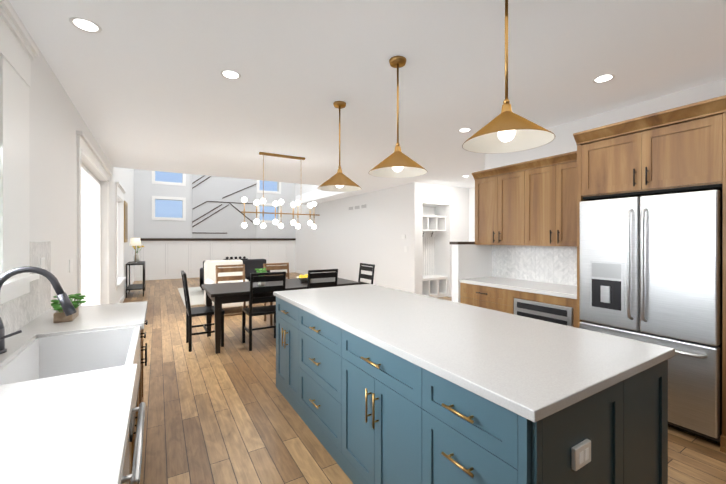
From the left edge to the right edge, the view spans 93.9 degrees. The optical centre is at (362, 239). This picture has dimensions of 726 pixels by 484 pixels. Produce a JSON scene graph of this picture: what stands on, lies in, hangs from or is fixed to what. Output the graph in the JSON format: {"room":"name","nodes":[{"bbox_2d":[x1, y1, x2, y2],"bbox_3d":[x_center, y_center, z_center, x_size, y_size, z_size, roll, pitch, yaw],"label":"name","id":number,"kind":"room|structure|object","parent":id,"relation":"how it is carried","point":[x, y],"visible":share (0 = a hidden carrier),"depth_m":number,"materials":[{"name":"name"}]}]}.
{"room":"kitchen","nodes":[
{"label":"kitchen","id":0,"kind":"room"},
{"bbox_2d":[6,0,133,308],"bbox_3d":[-3.810,-1.770,4.752,0.200,6.400,16.200,0,0,-31],"label":"wall","id":1,"kind":"structure","parent":0,"point":[56,121],"depth_m":2.86,"materials":[{"name":"white paint"}]},
{"bbox_2d":[124,200,127,241],"bbox_3d":[-5.888,-0.426,8.406,0.032,1.000,0.800,0,0,-31],"label":"picture frame","id":2,"kind":"object","parent":1,"relation":"attached to","point":[125,221],"visible":0.9,"depth_m":8.19,"materials":[{"name":"gold metal"}]},
{"bbox_2d":[81,162,277,305],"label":"window","id":3,"kind":"structure","parent":1,"relation":"in","point":[90,235],"depth_m":4.63,"materials":[{"name":"clear glass"}]},
{"bbox_2d":[0,0,451,305],"bbox_3d":[-0.586,-1.519,6.707,7.740,5.891,15.800,0,0,-31],"label":"trim","id":4,"kind":"structure","parent":1,"relation":"attached to","point":[219,232],"depth_m":6.53,"materials":[{"name":"white"}]},
{"bbox_2d":[134,169,294,237],"bbox_3d":[-4.648,-1.786,13.599,7.940,6.400,0.200,0,0,-31],"label":"wall","id":5,"kind":"structure","parent":0,"point":[145,191],"depth_m":12.22,"materials":[{"name":"white paint"}]},
{"bbox_2d":[9,0,725,190],"bbox_3d":[-0.543,-3.193,6.730,8.040,3.760,16.400,0,0,-31],"label":"ceiling","id":6,"kind":"structure","parent":0,"point":[146,84],"depth_m":2.63,"materials":[{"name":"white paint"}]},
{"bbox_2d":[69,17,101,33],"bbox_3d":[-1.688,-1.301,2.063,0.156,0.006,0.156,0,0,-31],"label":"recessed light","id":7,"kind":"object","parent":6,"relation":"in","point":[85,25],"visible":1,"depth_m":2.06,"materials":[{"name":"white"}]},
{"bbox_2d":[220,70,240,79],"bbox_3d":[-1.048,-1.302,2.685,0.156,0.006,0.156,0,0,-31],"label":"recessed light","id":8,"kind":"object","parent":6,"relation":"in","point":[231,74],"visible":1,"depth_m":2.67,"materials":[{"name":"white"}]},
{"bbox_2d":[241,152,319,228],"bbox_3d":[-1.250,-0.740,5.277,1.240,1.140,0.250,0,0,-31],"label":"chandelier","id":9,"kind":"object","parent":6,"relation":"hanging from","point":[275,204],"visible":1,"depth_m":5.20,"materials":[{"name":"gold metal"}]},
{"bbox_2d":[317,101,361,191],"bbox_3d":[-0.224,-0.897,3.256,0.428,0.820,0.428,0,0,-31],"label":"pendant light","id":10,"kind":"object","parent":6,"relation":"hanging from","point":[339,181],"visible":1,"depth_m":3.23,"materials":[{"name":"gold metal"}]},
{"bbox_2d":[368,56,427,177],"bbox_3d":[0.253,-0.895,2.469,0.428,0.820,0.428,0,0,-31],"label":"pendant light","id":11,"kind":"object","parent":6,"relation":"hanging from","point":[397,163],"visible":1,"depth_m":2.46,"materials":[{"name":"gold metal"}]},
{"bbox_2d":[458,128,470,132],"bbox_3d":[1.218,-1.305,4.059,0.156,0.006,0.156,0,0,-31],"label":"recessed light","id":12,"kind":"object","parent":6,"relation":"in","point":[463,130],"visible":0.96,"depth_m":4.06,"materials":[{"name":"white"}]},
{"bbox_2d":[462,0,554,153],"bbox_3d":[0.720,-0.894,1.700,0.428,0.820,0.428,0,0,-31],"label":"pendant light","id":13,"kind":"object","parent":6,"relation":"hanging from","point":[507,130],"visible":1,"depth_m":1.70,"materials":[{"name":"gold metal"}]},
{"bbox_2d":[592,74,614,82],"bbox_3d":[1.953,-1.303,2.751,0.156,0.006,0.156,0,0,-31],"label":"recessed light","id":14,"kind":"object","parent":6,"relation":"in","point":[604,78],"visible":1,"depth_m":2.74,"materials":[{"name":"white"}]},
{"bbox_2d":[295,182,468,296],"bbox_3d":[-0.382,-1.782,11.567,2.350,6.400,8.100,0,0,-31],"label":"wall","id":15,"kind":"structure","parent":0,"point":[343,239],"depth_m":8.97,"materials":[{"name":"white paint"}]},
{"bbox_2d":[123,272,725,483],"bbox_3d":[-0.543,1.477,6.739,8.040,0.100,16.400,0,0,-31],"label":"floor","id":16,"kind":"structure","parent":0,"point":[227,414],"depth_m":2.71,"materials":[{"name":"brown wood"}]},
{"bbox_2d":[0,241,147,483],"bbox_3d":[-0.706,0.728,0.458,0.650,1.420,5.210,0,0,-31],"label":"countertop","id":17,"kind":"structure","parent":16,"relation":"on","point":[72,407],"depth_m":1.20,"materials":[{"name":"white stone"}]},
{"bbox_2d":[0,266,76,353],"bbox_3d":[-1.548,0.321,1.584,0.321,0.389,0.102,0,0,-31],"label":"faucet","id":18,"kind":"object","parent":17,"relation":"on","point":[67,306],"visible":1,"depth_m":1.60,"materials":[{"name":"grey metal"}]},
{"bbox_2d":[51,293,85,322],"bbox_3d":[-1.897,0.436,2.174,0.186,0.156,0.271,0,0,-31],"label":"potted plant","id":19,"kind":"object","parent":17,"relation":"on","point":[59,315],"visible":0.62,"depth_m":2.13,"materials":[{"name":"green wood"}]},
{"bbox_2d":[126,261,144,297],"bbox_3d":[-5.900,1.013,8.811,0.370,0.820,1.100,0,0,-31],"label":"console table","id":20,"kind":"object","parent":16,"relation":"on","point":[135,287],"visible":0.96,"depth_m":8.61,"materials":[{"name":"black metal"}]},
{"bbox_2d":[130,238,140,261],"bbox_3d":[-5.729,0.282,8.528,0.240,0.640,0.240,0,0,-31],"label":"table lamp","id":21,"kind":"object","parent":20,"relation":"on","point":[135,241],"visible":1,"depth_m":8.45,"materials":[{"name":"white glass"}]},
{"bbox_2d":[132,245,143,261],"bbox_3d":[-6.023,0.301,9.043,0.307,0.600,0.336,0,0,-31],"label":"flower vase","id":22,"kind":"object","parent":20,"relation":"on","point":[137,257],"visible":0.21,"depth_m":9.01,"materials":[{"name":"white ceramic"}]},
{"bbox_2d":[178,287,203,305],"bbox_3d":[-3.397,1.416,9.218,2.750,0.012,3.000,0,0,-31],"label":"living room rug","id":23,"kind":"object","parent":16,"relation":"on","point":[196,295],"visible":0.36,"depth_m":8.52,"materials":[{"name":"white fabric"}]},
{"bbox_2d":[200,259,269,290],"bbox_3d":[-3.532,0.979,9.457,1.770,0.860,0.950,0,0,-31],"label":"sofa","id":24,"kind":"object","parent":23,"relation":"on","point":[251,265],"visible":0.27,"depth_m":9.21,"materials":[{"name":"grey"}]},
{"bbox_2d":[223,256,247,259],"bbox_3d":[-3.415,0.504,9.101,0.600,0.086,0.160,0,0,-31],"label":"tray","id":25,"kind":"object","parent":24,"relation":"on","point":[240,257],"visible":0.98,"depth_m":9.06,"materials":[{"name":"black metal"}]},
{"bbox_2d":[181,271,224,351],"bbox_3d":[-2.179,0.931,4.600,0.493,1.000,0.476,0,0,-31],"label":"end chair","id":26,"kind":"object","parent":16,"relation":"on","point":[198,311],"visible":0.96,"depth_m":4.50,"materials":[{"name":"black wood"}]},
{"bbox_2d":[204,259,248,307],"bbox_3d":[-2.730,0.927,6.757,0.740,1.000,0.700,0,0,-31],"label":"armchair","id":27,"kind":"object","parent":16,"relation":"on","point":[209,272],"visible":0.25,"depth_m":6.80,"materials":[{"name":"white fabric"}]},
{"bbox_2d":[215,264,248,323],"bbox_3d":[-2.110,0.929,5.503,0.476,1.000,0.493,0,0,-31],"label":"chair","id":28,"kind":"object","parent":16,"relation":"on","point":[237,268],"visible":0.27,"depth_m":5.67,"materials":[{"name":"brown wood"}]},
{"bbox_2d":[242,272,285,350],"bbox_3d":[-1.350,0.931,4.615,0.476,1.000,0.493,0,0,-31],"label":"chair","id":29,"kind":"object","parent":16,"relation":"on","point":[250,311],"visible":0.79,"depth_m":4.45,"materials":[{"name":"black wood"}]},
{"bbox_2d":[263,263,288,325],"bbox_3d":[-1.443,0.928,5.907,0.476,1.000,0.493,0,0,-31],"label":"chair","id":30,"kind":"object","parent":16,"relation":"on","point":[283,266],"visible":0.4,"depth_m":6.05,"materials":[{"name":"brown wood"}]},
{"bbox_2d":[202,277,360,353],"bbox_3d":[-1.213,1.050,5.151,2.150,0.760,1.040,0,0,-31],"label":"dining table","id":31,"kind":"object","parent":16,"relation":"on","point":[218,294],"visible":0.69,"depth_m":4.62,"materials":[{"name":"black wood"}]},
{"bbox_2d":[255,268,266,285],"bbox_3d":[-1.479,0.543,4.933,0.172,0.252,0.192,0,0,-31],"label":"potted plant","id":32,"kind":"object","parent":31,"relation":"on","point":[261,271],"visible":0.6,"depth_m":4.90,"materials":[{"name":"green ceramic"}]},
{"bbox_2d":[296,274,310,281],"bbox_3d":[-0.916,0.614,5.365,0.300,0.109,0.300,0,0,-31],"label":"fruit bowl","id":33,"kind":"object","parent":31,"relation":"on","point":[302,278],"visible":0.75,"depth_m":5.29,"materials":[{"name":"yellow food"}]},
{"bbox_2d":[307,269,337,288],"bbox_3d":[-0.683,0.930,5.020,0.476,1.000,0.493,0,0,-31],"label":"chair","id":34,"kind":"object","parent":16,"relation":"on","point":[314,274],"visible":0.4,"depth_m":4.83,"materials":[{"name":"black wood"}]},
{"bbox_2d":[358,263,374,283],"bbox_3d":[-0.122,0.928,5.824,0.493,1.000,0.476,0,0,-31],"label":"end chair","id":35,"kind":"object","parent":16,"relation":"on","point":[365,267],"visible":0.42,"depth_m":5.91,"materials":[{"name":"black wood"}]},
{"bbox_2d":[422,206,447,297],"bbox_3d":[1.608,0.292,8.406,0.886,2.264,0.485,0,0,-31],"label":"hall tree","id":36,"kind":"object","parent":16,"relation":"on","point":[434,285],"visible":0.6,"depth_m":8.55,"materials":[{"name":"white wood"}]},
{"bbox_2d":[276,296,673,483],"bbox_3d":[0.279,0.995,2.430,1.100,0.880,2.649,0,0,-31],"label":"kitchen island","id":37,"kind":"object","parent":16,"relation":"on","point":[376,384],"depth_m":1.49,"materials":[{"name":"blue paint"}]},
{"bbox_2d":[273,284,674,419],"bbox_3d":[0.297,0.531,2.457,1.120,0.037,2.690,0,0,-31],"label":"island countertop","id":38,"kind":"structure","parent":37,"relation":"on","point":[534,368],"depth_m":1.64,"materials":[{"name":"white stone"}]},
{"bbox_2d":[460,283,506,312],"bbox_3d":[1.706,0.992,4.184,0.632,0.880,0.760,0,0,-31],"label":"base cabinet","id":39,"kind":"object","parent":16,"relation":"on","point":[474,294],"depth_m":4.03,"materials":[{"name":"brown wood"}]},
{"bbox_2d":[507,287,581,327],"bbox_3d":[2.064,0.993,3.592,0.632,0.880,0.706,0,0,-31],"label":"base cabinet","id":40,"kind":"object","parent":16,"relation":"on","point":[559,309],"depth_m":3.39,"materials":[{"name":"brown wood"}]},
{"bbox_2d":[459,275,579,298],"bbox_3d":[1.875,0.571,3.896,0.640,0.120,1.425,0,0,-31],"label":"countertop","id":41,"kind":"structure","parent":40,"relation":"on","point":[491,280],"depth_m":3.76,"materials":[{"name":"white stone"}]},
{"bbox_2d":[580,190,722,442],"bbox_3d":[2.441,0.546,2.836,0.751,1.775,0.885,0,0,-31],"label":"fridge","id":42,"kind":"object","parent":16,"relation":"on","point":[651,269],"visible":0.9,"depth_m":2.51,"materials":[{"name":"grey metal"}]},
{"bbox_2d":[715,95,725,452],"bbox_3d":[2.897,0.238,2.165,0.685,2.396,0.715,0,0,-31],"label":"tall cabinet","id":43,"kind":"object","parent":16,"relation":"on","point":[720,102],"depth_m":2.31,"materials":[{"name":"brown wood"}]},
{"bbox_2d":[450,242,474,302],"bbox_3d":[1.451,0.731,4.556,0.660,1.400,0.134,0,0,-31],"label":"wall","id":44,"kind":"structure","parent":0,"point":[455,245],"depth_m":4.38,"materials":[{"name":"white paint"}]},
{"bbox_2d":[469,187,474,241],"bbox_3d":[2.809,0.053,8.768,0.200,2.740,15.800,0,0,-31],"label":"wall","id":45,"kind":"structure","parent":0,"point":[471,214],"depth_m":8.62,"materials":[{"name":"white paint"}]},
{"bbox_2d":[485,79,725,169],"bbox_3d":[3.090,0.064,2.664,0.150,2.740,5.068,0,0,-31],"label":"wall","id":46,"kind":"structure","parent":0,"point":[563,141],"depth_m":3.54,"materials":[{"name":"white paint"}]},
{"bbox_2d":[471,163,518,246],"bbox_3d":[1.829,-0.402,4.249,0.350,0.945,0.772,0,0,-31],"label":"upper cabinet","id":47,"kind":"object","parent":46,"relation":"attached to","point":[496,189],"depth_m":4.19,"materials":[{"name":"brown wood"}]},
{"bbox_2d":[519,151,598,246],"bbox_3d":[2.168,-0.401,3.691,0.350,0.945,0.772,0,0,-31],"label":"upper cabinet","id":48,"kind":"object","parent":46,"relation":"attached to","point":[549,201],"depth_m":3.62,"materials":[{"name":"brown wood"}]},
{"bbox_2d":[579,99,714,199],"bbox_3d":[2.497,-0.674,2.868,0.640,0.576,0.905,0,0,-31],"label":"upper cabinet","id":49,"kind":"object","parent":46,"relation":"attached to","point":[673,151],"depth_m":2.65,"materials":[{"name":"brown wood"}]}
]}

